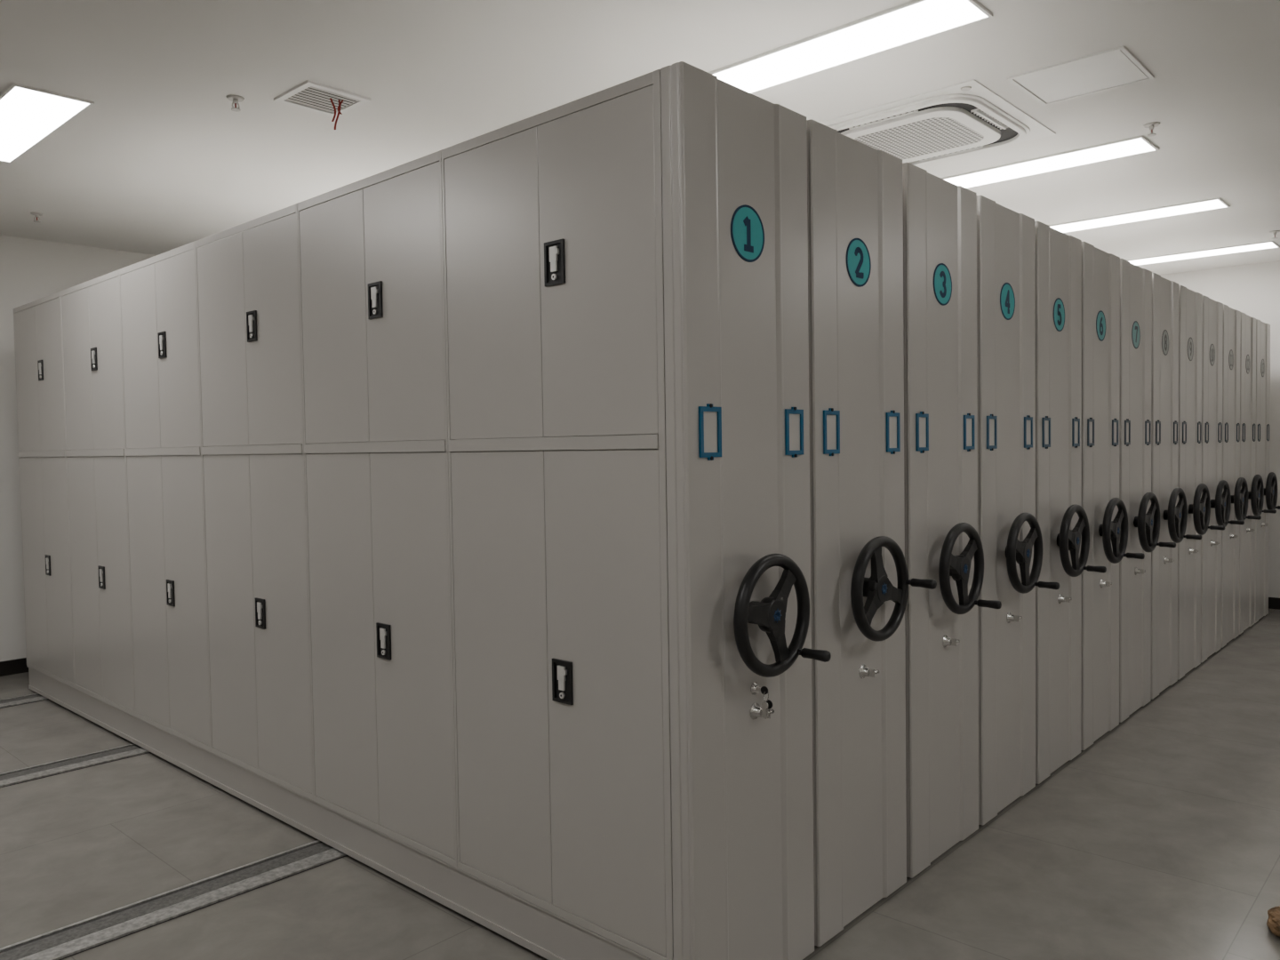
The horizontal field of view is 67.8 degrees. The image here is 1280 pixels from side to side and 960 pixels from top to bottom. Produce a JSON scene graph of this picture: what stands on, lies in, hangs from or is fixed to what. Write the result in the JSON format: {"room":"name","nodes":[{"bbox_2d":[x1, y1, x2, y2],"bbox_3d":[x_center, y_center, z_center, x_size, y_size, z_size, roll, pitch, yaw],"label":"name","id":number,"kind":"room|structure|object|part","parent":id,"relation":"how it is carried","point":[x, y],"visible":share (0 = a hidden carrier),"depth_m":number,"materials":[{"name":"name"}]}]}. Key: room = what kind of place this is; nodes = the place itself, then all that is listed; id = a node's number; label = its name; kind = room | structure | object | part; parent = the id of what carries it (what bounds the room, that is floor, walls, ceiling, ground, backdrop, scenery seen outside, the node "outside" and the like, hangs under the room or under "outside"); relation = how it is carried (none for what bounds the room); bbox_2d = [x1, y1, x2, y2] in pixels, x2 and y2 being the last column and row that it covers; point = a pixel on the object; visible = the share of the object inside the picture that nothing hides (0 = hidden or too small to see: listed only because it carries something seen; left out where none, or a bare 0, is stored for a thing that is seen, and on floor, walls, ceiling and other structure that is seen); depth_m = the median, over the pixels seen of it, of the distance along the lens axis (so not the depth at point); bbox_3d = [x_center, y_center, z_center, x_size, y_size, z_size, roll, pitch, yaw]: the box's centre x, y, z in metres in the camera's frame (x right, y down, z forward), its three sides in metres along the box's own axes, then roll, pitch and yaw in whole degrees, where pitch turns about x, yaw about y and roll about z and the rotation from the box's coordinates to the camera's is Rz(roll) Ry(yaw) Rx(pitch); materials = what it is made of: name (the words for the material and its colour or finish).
{"room":"archive storage room","nodes":[
{"label":"archive storage room","id":0,"kind":"room"},
{"bbox_2d":[0,234,156,661],"bbox_3d":[-3.294,-0.225,7.769,0.100,3.015,12.620,1,3,42],"label":"wall","id":1,"kind":"structure","parent":0,"point":[31,270],"depth_m":6.58,"materials":[{"name":"paint"}]},
{"bbox_2d":[0,657,28,676],"bbox_3d":[-3.230,1.232,7.782,0.012,0.100,12.620,1,3,42],"label":"baseboard","id":2,"kind":"structure","parent":1,"relation":"attached to","point":[17,666],"depth_m":6.58,"materials":[{"name":"black"}]},
{"bbox_2d":[0,0,1279,274],"bbox_3d":[0.605,-1.718,4.130,10.530,0.100,12.620,1,3,42],"label":"ceiling","id":3,"kind":"structure","parent":0,"point":[161,161],"depth_m":4.00,"materials":[{"name":"paint"}]},
{"bbox_2d":[30,211,43,222],"bbox_3d":[-3.761,-1.637,5.943,0.072,0.052,0.072,1,3,42],"label":"sprinkler","id":4,"kind":"object","parent":3,"relation":"attached to","point":[36,214],"visible":1,"depth_m":5.93,"materials":[{"name":"paint"}]},
{"bbox_2d":[0,82,94,163],"bbox_3d":[-2.880,-1.617,4.372,1.200,0.010,0.300,1,3,42],"label":"recessed light","id":5,"kind":"object","parent":3,"relation":"in","point":[28,115],"visible":1,"depth_m":4.21,"materials":[{"name":"white plastic"}]},
{"bbox_2d":[226,94,244,111],"bbox_3d":[-1.724,-1.603,4.062,0.072,0.052,0.072,1,3,42],"label":"sprinkler","id":6,"kind":"object","parent":3,"relation":"attached to","point":[236,99],"visible":1,"depth_m":4.05,"materials":[{"name":"paint"}]},
{"bbox_2d":[273,80,370,129],"bbox_3d":[-1.360,-1.566,4.087,0.290,0.140,0.290,1,3,42],"label":"ceiling vent","id":7,"kind":"object","parent":3,"relation":"in","point":[309,95],"visible":1,"depth_m":4.07,"materials":[{"name":"white plastic"}]},
{"bbox_2d":[707,0,992,94],"bbox_3d":[0.708,-1.649,3.673,1.200,0.010,0.300,1,3,42],"label":"recessed light","id":8,"kind":"object","parent":3,"relation":"in","point":[914,20],"visible":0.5,"depth_m":3.58,"materials":[{"name":"white plastic"}]},
{"bbox_2d":[818,79,1055,166],"bbox_3d":[1.364,-1.683,4.672,0.980,0.032,0.980,1,3,42],"label":"air conditioner","id":9,"kind":"object","parent":3,"relation":"attached to","point":[966,117],"visible":0.66,"depth_m":4.48,"materials":[{"name":"white plastic"}]},
{"bbox_2d":[854,117,983,159],"bbox_3d":[1.364,-1.680,4.672,0.514,0.022,0.514,1,3,42],"label":"grille","id":10,"kind":"object","parent":9,"relation":"attached to","point":[926,136],"depth_m":4.64,"materials":[{"name":"white plastic"}]},
{"bbox_2d":[940,135,1159,188],"bbox_3d":[2.165,-1.728,5.266,1.200,0.010,0.300,1,3,42],"label":"recessed light","id":11,"kind":"object","parent":3,"relation":"in","point":[1137,145],"visible":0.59,"depth_m":5.17,"materials":[{"name":"white plastic"}]},
{"bbox_2d":[1007,46,1154,105],"bbox_3d":[1.841,-1.679,3.979,0.450,0.008,0.430,1,3,42],"label":"ceiling access panel","id":12,"kind":"object","parent":3,"relation":"attached to","point":[1115,68],"visible":1,"depth_m":3.96,"materials":[{"name":"white plastic"}]},
{"bbox_2d":[1048,197,1230,232],"bbox_3d":[3.311,-1.790,6.520,1.200,0.010,0.300,1,3,42],"label":"recessed light","id":13,"kind":"object","parent":3,"relation":"in","point":[1212,204],"visible":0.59,"depth_m":6.43,"materials":[{"name":"white plastic"}]},
{"bbox_2d":[1143,121,1159,136],"bbox_3d":[2.467,-1.688,4.595,0.072,0.052,0.072,1,3,42],"label":"sprinkler","id":14,"kind":"object","parent":3,"relation":"attached to","point":[1150,125],"visible":1,"depth_m":4.58,"materials":[{"name":"paint"}]},
{"bbox_2d":[1126,240,1279,265],"bbox_3d":[4.545,-1.856,7.870,1.200,0.010,0.300,1,3,42],"label":"recessed light","id":15,"kind":"object","parent":3,"relation":"in","point":[1268,244],"visible":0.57,"depth_m":7.78,"materials":[{"name":"white plastic"}]},
{"bbox_2d":[1269,230,1279,239],"bbox_3d":[4.682,-1.808,7.028,0.072,0.052,0.072,1,3,42],"label":"sprinkler","id":16,"kind":"object","parent":3,"relation":"attached to","point":[1274,232],"visible":1,"depth_m":7.02,"materials":[{"name":"paint"}]},
{"bbox_2d":[0,608,1279,959],"bbox_3d":[0.654,1.394,4.239,10.530,0.100,12.620,1,3,42],"label":"floor","id":17,"kind":"structure","parent":0,"point":[1159,839],"depth_m":3.43,"materials":[{"name":"stone"}]},
{"bbox_2d":[0,693,48,708],"bbox_3d":[-2.355,1.275,7.445,0.200,0.010,11.300,1,3,42],"label":"rail","id":18,"kind":"object","parent":17,"relation":"on","point":[36,697],"visible":0.02,"depth_m":5.84,"materials":[{"name":"metal"}]},
{"bbox_2d":[0,743,151,787],"bbox_3d":[-1.173,1.294,6.366,0.200,0.010,11.300,1,3,42],"label":"rail","id":19,"kind":"object","parent":17,"relation":"on","point":[100,757],"visible":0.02,"depth_m":4.61,"materials":[{"name":"metal"}]},
{"bbox_2d":[0,840,347,959],"bbox_3d":[0.207,1.316,5.105,0.200,0.010,11.300,1,3,42],"label":"rail","id":20,"kind":"object","parent":17,"relation":"on","point":[86,934],"visible":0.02,"depth_m":3.15,"materials":[{"name":"metal"}]},
{"bbox_2d":[13,61,831,959],"bbox_3d":[-1.665,0.153,4.345,5.675,2.423,0.582,1,3,42],"label":"shelving unit","id":21,"kind":"object","parent":17,"relation":"on","point":[444,516],"visible":1,"depth_m":2.87,"materials":[{"name":"grey paint"}]},
{"bbox_3d":[-3.775,-0.613,5.884,0.438,0.869,0.018,1,3,42],"label":"cabinet door","id":22,"kind":"part","parent":21,"relation":"part of","materials":[{"name":"grey metal"}]},
{"bbox_3d":[-3.757,0.513,5.923,0.438,1.305,0.018,1,3,42],"label":"cabinet door","id":23,"kind":"part","parent":21,"relation":"part of","materials":[{"name":"grey metal"}]},
{"bbox_3d":[-3.574,-0.654,5.679,0.078,0.120,0.011,1,3,42],"label":"door handle","id":24,"kind":"part","parent":21,"relation":"part of","materials":[{"name":"black plastic"}]},
{"bbox_3d":[-3.556,0.511,5.720,0.078,0.120,0.011,1,3,42],"label":"door handle","id":25,"kind":"part","parent":21,"relation":"part of","materials":[{"name":"black plastic"}]},
{"bbox_3d":[-3.449,-0.608,5.587,0.438,0.869,0.018,1,3,42],"label":"cabinet door","id":26,"kind":"part","parent":21,"relation":"part of","materials":[{"name":"grey metal"}]},
{"bbox_3d":[-3.432,0.518,5.626,0.438,1.305,0.018,1,3,42],"label":"cabinet door","id":27,"kind":"part","parent":21,"relation":"part of","materials":[{"name":"grey metal"}]},
{"bbox_3d":[-3.106,-0.602,5.273,0.438,0.869,0.018,1,3,42],"label":"cabinet door","id":28,"kind":"part","parent":21,"relation":"part of","materials":[{"name":"grey metal"}]},
{"bbox_3d":[-3.088,0.523,5.313,0.438,1.305,0.018,1,3,42],"label":"cabinet door","id":29,"kind":"part","parent":21,"relation":"part of","materials":[{"name":"grey metal"}]},
{"bbox_3d":[-2.906,-0.643,5.069,0.078,0.120,0.011,1,3,42],"label":"door handle","id":30,"kind":"part","parent":21,"relation":"part of","materials":[{"name":"black plastic"}]},
{"bbox_3d":[-2.888,0.522,5.110,0.078,0.120,0.011,1,3,42],"label":"door handle","id":31,"kind":"part","parent":21,"relation":"part of","materials":[{"name":"black plastic"}]},
{"bbox_3d":[-2.781,-0.597,4.976,0.438,0.869,0.018,1,3,42],"label":"cabinet door","id":32,"kind":"part","parent":21,"relation":"part of","materials":[{"name":"grey metal"}]},
{"bbox_3d":[-2.763,0.529,5.016,0.438,1.305,0.018,1,3,42],"label":"cabinet door","id":33,"kind":"part","parent":21,"relation":"part of","materials":[{"name":"grey metal"}]},
{"bbox_3d":[-2.438,-0.591,4.663,0.438,0.869,0.018,1,3,42],"label":"cabinet door","id":34,"kind":"part","parent":21,"relation":"part of","materials":[{"name":"grey metal"}]},
{"bbox_3d":[-2.420,0.534,4.702,0.438,1.305,0.018,1,3,42],"label":"cabinet door","id":35,"kind":"part","parent":21,"relation":"part of","materials":[{"name":"grey metal"}]},
{"bbox_3d":[-2.238,-0.632,4.458,0.078,0.120,0.011,1,3,42],"label":"door handle","id":36,"kind":"part","parent":21,"relation":"part of","materials":[{"name":"black plastic"}]},
{"bbox_3d":[-2.220,0.533,4.499,0.078,0.120,0.011,1,3,42],"label":"door handle","id":37,"kind":"part","parent":21,"relation":"part of","materials":[{"name":"black plastic"}]},
{"bbox_3d":[-2.113,-0.586,4.366,0.438,0.869,0.018,1,3,42],"label":"cabinet door","id":38,"kind":"part","parent":21,"relation":"part of","materials":[{"name":"grey metal"}]},
{"bbox_3d":[-2.095,0.539,4.405,0.438,1.305,0.018,1,3,42],"label":"cabinet door","id":39,"kind":"part","parent":21,"relation":"part of","materials":[{"name":"grey metal"}]},
{"bbox_3d":[-1.770,-0.580,4.053,0.438,0.869,0.018,1,3,42],"label":"cabinet door","id":40,"kind":"part","parent":21,"relation":"part of","materials":[{"name":"grey metal"}]},
{"bbox_3d":[-1.752,0.545,4.092,0.438,1.305,0.018,1,3,42],"label":"cabinet door","id":41,"kind":"part","parent":21,"relation":"part of","materials":[{"name":"grey metal"}]},
{"bbox_3d":[-1.570,-0.621,3.848,0.078,0.120,0.011,1,3,42],"label":"door handle","id":42,"kind":"part","parent":21,"relation":"part of","materials":[{"name":"black plastic"}]},
{"bbox_3d":[-1.551,0.544,3.889,0.078,0.120,0.011,1,3,42],"label":"door handle","id":43,"kind":"part","parent":21,"relation":"part of","materials":[{"name":"black plastic"}]},
{"bbox_3d":[-1.445,-0.575,3.756,0.438,0.869,0.018,1,3,42],"label":"cabinet door","id":44,"kind":"part","parent":21,"relation":"part of","materials":[{"name":"grey metal"}]},
{"bbox_3d":[-1.427,0.550,3.795,0.438,1.305,0.018,1,3,42],"label":"cabinet door","id":45,"kind":"part","parent":21,"relation":"part of","materials":[{"name":"grey metal"}]},
{"bbox_3d":[-1.102,-0.570,3.442,0.438,0.869,0.018,1,3,42],"label":"cabinet door","id":46,"kind":"part","parent":21,"relation":"part of","materials":[{"name":"grey metal"}]},
{"bbox_3d":[-1.084,0.556,3.482,0.438,1.305,0.018,1,3,42],"label":"cabinet door","id":47,"kind":"part","parent":21,"relation":"part of","materials":[{"name":"grey metal"}]},
{"bbox_3d":[-0.902,-0.611,3.238,0.078,0.120,0.011,1,3,42],"label":"door handle","id":48,"kind":"part","parent":21,"relation":"part of","materials":[{"name":"black plastic"}]},
{"bbox_3d":[-0.883,0.555,3.279,0.078,0.120,0.011,1,3,42],"label":"door handle","id":49,"kind":"part","parent":21,"relation":"part of","materials":[{"name":"black plastic"}]},
{"bbox_3d":[-0.777,-0.564,3.146,0.438,0.869,0.018,1,3,42],"label":"cabinet door","id":50,"kind":"part","parent":21,"relation":"part of","materials":[{"name":"grey metal"}]},
{"bbox_3d":[-0.759,0.561,3.185,0.438,1.305,0.018,1,3,42],"label":"cabinet door","id":51,"kind":"part","parent":21,"relation":"part of","materials":[{"name":"grey metal"}]},
{"bbox_3d":[-0.436,-0.559,2.834,0.433,0.869,0.018,1,3,42],"label":"cabinet door","id":52,"kind":"part","parent":21,"relation":"part of","materials":[{"name":"grey metal"}]},
{"bbox_3d":[-0.418,0.567,2.873,0.433,1.305,0.018,1,3,42],"label":"cabinet door","id":53,"kind":"part","parent":21,"relation":"part of","materials":[{"name":"grey metal"}]},
{"bbox_3d":[-0.237,-0.600,2.631,0.078,0.120,0.011,1,3,42],"label":"door handle","id":54,"kind":"part","parent":21,"relation":"part of","materials":[{"name":"black plastic"}]},
{"bbox_3d":[-0.219,0.565,2.672,0.078,0.120,0.011,1,3,42],"label":"door handle","id":55,"kind":"part","parent":21,"relation":"part of","materials":[{"name":"black plastic"}]},
{"bbox_3d":[-0.115,-0.554,2.541,0.433,0.869,0.018,1,3,42],"label":"cabinet door","id":56,"kind":"part","parent":21,"relation":"part of","materials":[{"name":"grey metal"}]},
{"bbox_3d":[-0.097,0.572,2.580,0.433,1.305,0.018,1,3,42],"label":"cabinet door","id":57,"kind":"part","parent":21,"relation":"part of","materials":[{"name":"grey metal"}]},
{"bbox_3d":[0.284,0.184,2.579,0.069,2.423,0.560,1,3,42],"label":"panel","id":58,"kind":"part","parent":21,"relation":"part of","materials":[{"name":"grey metal"}]},
{"bbox_3d":[0.458,0.466,2.551,0.111,0.031,0.031,1,43,42],"label":"crank knob","id":59,"kind":"part","parent":21,"relation":"part of","materials":[{"name":"black plastic"}]},
{"bbox_2d":[806,119,936,946],"bbox_3d":[-1.266,0.131,4.781,5.673,2.423,0.560,1,3,42],"label":"shelving unit","id":60,"kind":"object","parent":17,"relation":"on","point":[860,581],"visible":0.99,"depth_m":2.95,"materials":[{"name":"grey paint"}]},
{"bbox_3d":[0.883,0.326,3.014,0.111,0.031,0.031,1,5,42],"label":"crank knob","id":61,"kind":"part","parent":60,"relation":"part of","materials":[{"name":"black plastic"}]},
{"bbox_2d":[902,162,1001,878],"bbox_3d":[-0.867,0.110,5.218,5.673,2.423,0.560,1,3,42],"label":"shelving unit","id":62,"kind":"object","parent":17,"relation":"on","point":[943,545],"visible":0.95,"depth_m":3.39,"materials":[{"name":"grey paint"}]},
{"bbox_3d":[1.232,0.441,3.398,0.111,0.031,0.031,1,31,42],"label":"crank knob","id":63,"kind":"part","parent":62,"relation":"part of","materials":[{"name":"black plastic"}]},
{"bbox_2d":[976,195,1059,824],"bbox_3d":[-0.468,0.088,5.655,5.673,2.423,0.560,1,3,42],"label":"shelving unit","id":64,"kind":"object","parent":17,"relation":"on","point":[1009,531],"visible":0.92,"depth_m":3.83,"materials":[{"name":"grey paint"}]},
{"bbox_3d":[1.629,0.422,3.832,0.111,0.031,0.031,1,29,42],"label":"crank knob","id":65,"kind":"part","parent":64,"relation":"part of","materials":[{"name":"black plastic"}]},
{"bbox_2d":[1034,220,1106,783],"bbox_3d":[-0.068,0.067,6.092,5.673,2.423,0.560,1,3,42],"label":"shelving unit","id":66,"kind":"object","parent":17,"relation":"on","point":[1061,518],"visible":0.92,"depth_m":4.27,"materials":[{"name":"grey paint"}]},
{"bbox_3d":[1.874,0.098,4.318,0.069,2.423,0.560,1,3,42],"label":"panel","id":67,"kind":"part","parent":66,"relation":"part of","materials":[{"name":"grey metal"}]},
{"bbox_3d":[2.031,0.398,4.272,0.111,0.031,0.031,1,31,42],"label":"crank knob","id":68,"kind":"part","parent":66,"relation":"part of","materials":[{"name":"black plastic"}]},
{"bbox_2d":[1080,241,1144,750],"bbox_3d":[0.332,0.045,6.529,5.673,2.423,0.560,1,3,42],"label":"shelving unit","id":69,"kind":"object","parent":17,"relation":"on","point":[1107,513],"visible":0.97,"depth_m":4.71,"materials":[{"name":"grey paint"}]},
{"bbox_3d":[2.273,0.076,4.755,0.069,2.423,0.560,1,3,42],"label":"panel","id":70,"kind":"part","parent":69,"relation":"part of","materials":[{"name":"grey metal"}]},
{"bbox_3d":[2.434,0.373,4.713,0.111,0.031,0.031,1,33,42],"label":"crank knob","id":71,"kind":"part","parent":69,"relation":"part of","materials":[{"name":"black plastic"}]},
{"bbox_2d":[1119,258,1175,722],"bbox_3d":[0.731,0.023,6.966,5.673,2.423,0.560,1,3,42],"label":"shelving unit","id":72,"kind":"object","parent":17,"relation":"on","point":[1141,505],"visible":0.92,"depth_m":5.15,"materials":[{"name":"grey paint"}]},
{"bbox_3d":[2.673,0.055,5.192,0.069,2.423,0.560,1,3,42],"label":"panel","id":73,"kind":"part","parent":72,"relation":"part of","materials":[{"name":"grey metal"}]},
{"bbox_3d":[2.836,0.349,5.153,0.111,0.031,0.031,1,35,42],"label":"crank knob","id":74,"kind":"part","parent":72,"relation":"part of","materials":[{"name":"black plastic"}]},
{"bbox_2d":[1150,272,1202,699],"bbox_3d":[1.131,0.002,7.403,5.673,2.423,0.560,1,3,42],"label":"shelving unit","id":75,"kind":"object","parent":17,"relation":"on","point":[1165,292],"visible":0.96,"depth_m":5.59,"materials":[{"name":"grey paint"}]},
{"bbox_3d":[3.072,0.033,5.629,0.069,2.423,0.560,1,3,42],"label":"panel","id":76,"kind":"part","parent":75,"relation":"part of","materials":[{"name":"grey metal"}]},
{"bbox_3d":[3.230,0.333,5.583,0.111,0.031,0.031,1,31,42],"label":"crank knob","id":77,"kind":"part","parent":75,"relation":"part of","materials":[{"name":"black plastic"}]},
{"bbox_2d":[1177,284,1224,679],"bbox_3d":[1.530,-0.020,7.840,5.673,2.423,0.560,1,3,42],"label":"shelving unit","id":78,"kind":"object","parent":17,"relation":"on","point":[1190,302],"visible":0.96,"depth_m":6.03,"materials":[{"name":"grey paint"}]},
{"bbox_3d":[3.472,0.011,6.066,0.069,2.423,0.560,1,3,42],"label":"panel","id":79,"kind":"part","parent":78,"relation":"part of","materials":[{"name":"grey metal"}]},
{"bbox_3d":[3.640,0.301,6.031,0.111,0.031,0.031,1,38,42],"label":"crank knob","id":80,"kind":"part","parent":78,"relation":"part of","materials":[{"name":"black plastic"}]},
{"bbox_2d":[1200,295,1244,662],"bbox_3d":[1.930,-0.042,8.277,5.673,2.423,0.560,1,3,42],"label":"shelving unit","id":81,"kind":"object","parent":17,"relation":"on","point":[1212,310],"visible":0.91,"depth_m":6.47,"materials":[{"name":"grey paint"}]},
{"bbox_3d":[3.871,-0.010,6.503,0.069,2.423,0.560,1,3,42],"label":"panel","id":82,"kind":"part","parent":81,"relation":"part of","materials":[{"name":"grey metal"}]},
{"bbox_3d":[4.032,0.287,6.461,0.111,0.031,0.031,1,33,42],"label":"crank knob","id":83,"kind":"part","parent":81,"relation":"part of","materials":[{"name":"black plastic"}]},
{"bbox_2d":[1221,304,1261,647],"bbox_3d":[2.329,-0.063,8.714,5.673,2.423,0.560,1,3,42],"label":"shelving unit","id":84,"kind":"object","parent":17,"relation":"on","point":[1231,337],"visible":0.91,"depth_m":6.92,"materials":[{"name":"grey paint"}]},
{"bbox_3d":[4.271,-0.032,6.940,0.069,2.423,0.560,1,3,42],"label":"panel","id":85,"kind":"part","parent":84,"relation":"part of","materials":[{"name":"grey metal"}]},
{"bbox_3d":[4.426,0.271,6.891,0.111,0.031,0.031,1,29,42],"label":"crank knob","id":86,"kind":"part","parent":84,"relation":"part of","materials":[{"name":"black plastic"}]},
{"bbox_2d":[1238,312,1276,634],"bbox_3d":[2.729,-0.085,9.151,5.673,2.423,0.560,1,3,42],"label":"shelving unit","id":87,"kind":"object","parent":17,"relation":"on","point":[1246,531],"visible":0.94,"depth_m":7.35,"materials":[{"name":"grey paint"}]},
{"bbox_3d":[4.670,-0.053,7.378,0.069,2.423,0.560,1,3,42],"label":"panel","id":88,"kind":"part","parent":87,"relation":"part of","materials":[{"name":"grey metal"}]},
{"bbox_3d":[4.834,0.241,7.338,0.111,0.031,0.031,1,35,42],"label":"crank knob","id":89,"kind":"part","parent":87,"relation":"part of","materials":[{"name":"black plastic"}]},
{"bbox_2d":[1254,319,1279,623],"bbox_3d":[3.128,-0.106,9.588,5.673,2.423,0.560,1,3,42],"label":"shelving unit","id":90,"kind":"object","parent":17,"relation":"on","point":[1262,329],"visible":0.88,"depth_m":7.79,"materials":[{"name":"grey paint"}]},
{"bbox_3d":[5.070,-0.075,7.814,0.069,2.423,0.560,1,3,42],"label":"panel","id":91,"kind":"part","parent":90,"relation":"part of","materials":[{"name":"grey metal"}]},
{"bbox_2d":[1266,905,1279,936],"bbox_3d":[1.960,1.333,2.854,0.127,0.078,0.213,0,2,14],"label":"paper bag","id":92,"kind":"object","parent":17,"relation":"on","point":[1273,924],"visible":1,"depth_m":2.88,"materials":[{"name":"brown paper"}]},
{"bbox_2d":[1159,260,1279,598],"bbox_3d":[4.918,-0.394,8.876,10.530,3.015,0.100,1,3,42],"label":"wall","id":93,"kind":"structure","parent":0,"point":[1253,290],"depth_m":8.31,"materials":[{"name":"paint"}]},
{"bbox_2d":[1268,597,1279,609],"bbox_3d":[4.903,1.065,8.885,10.506,0.100,0.012,1,3,42],"label":"baseboard","id":94,"kind":"structure","parent":93,"relation":"attached to","point":[1274,603],"depth_m":8.30,"materials":[{"name":"black"}]}
]}

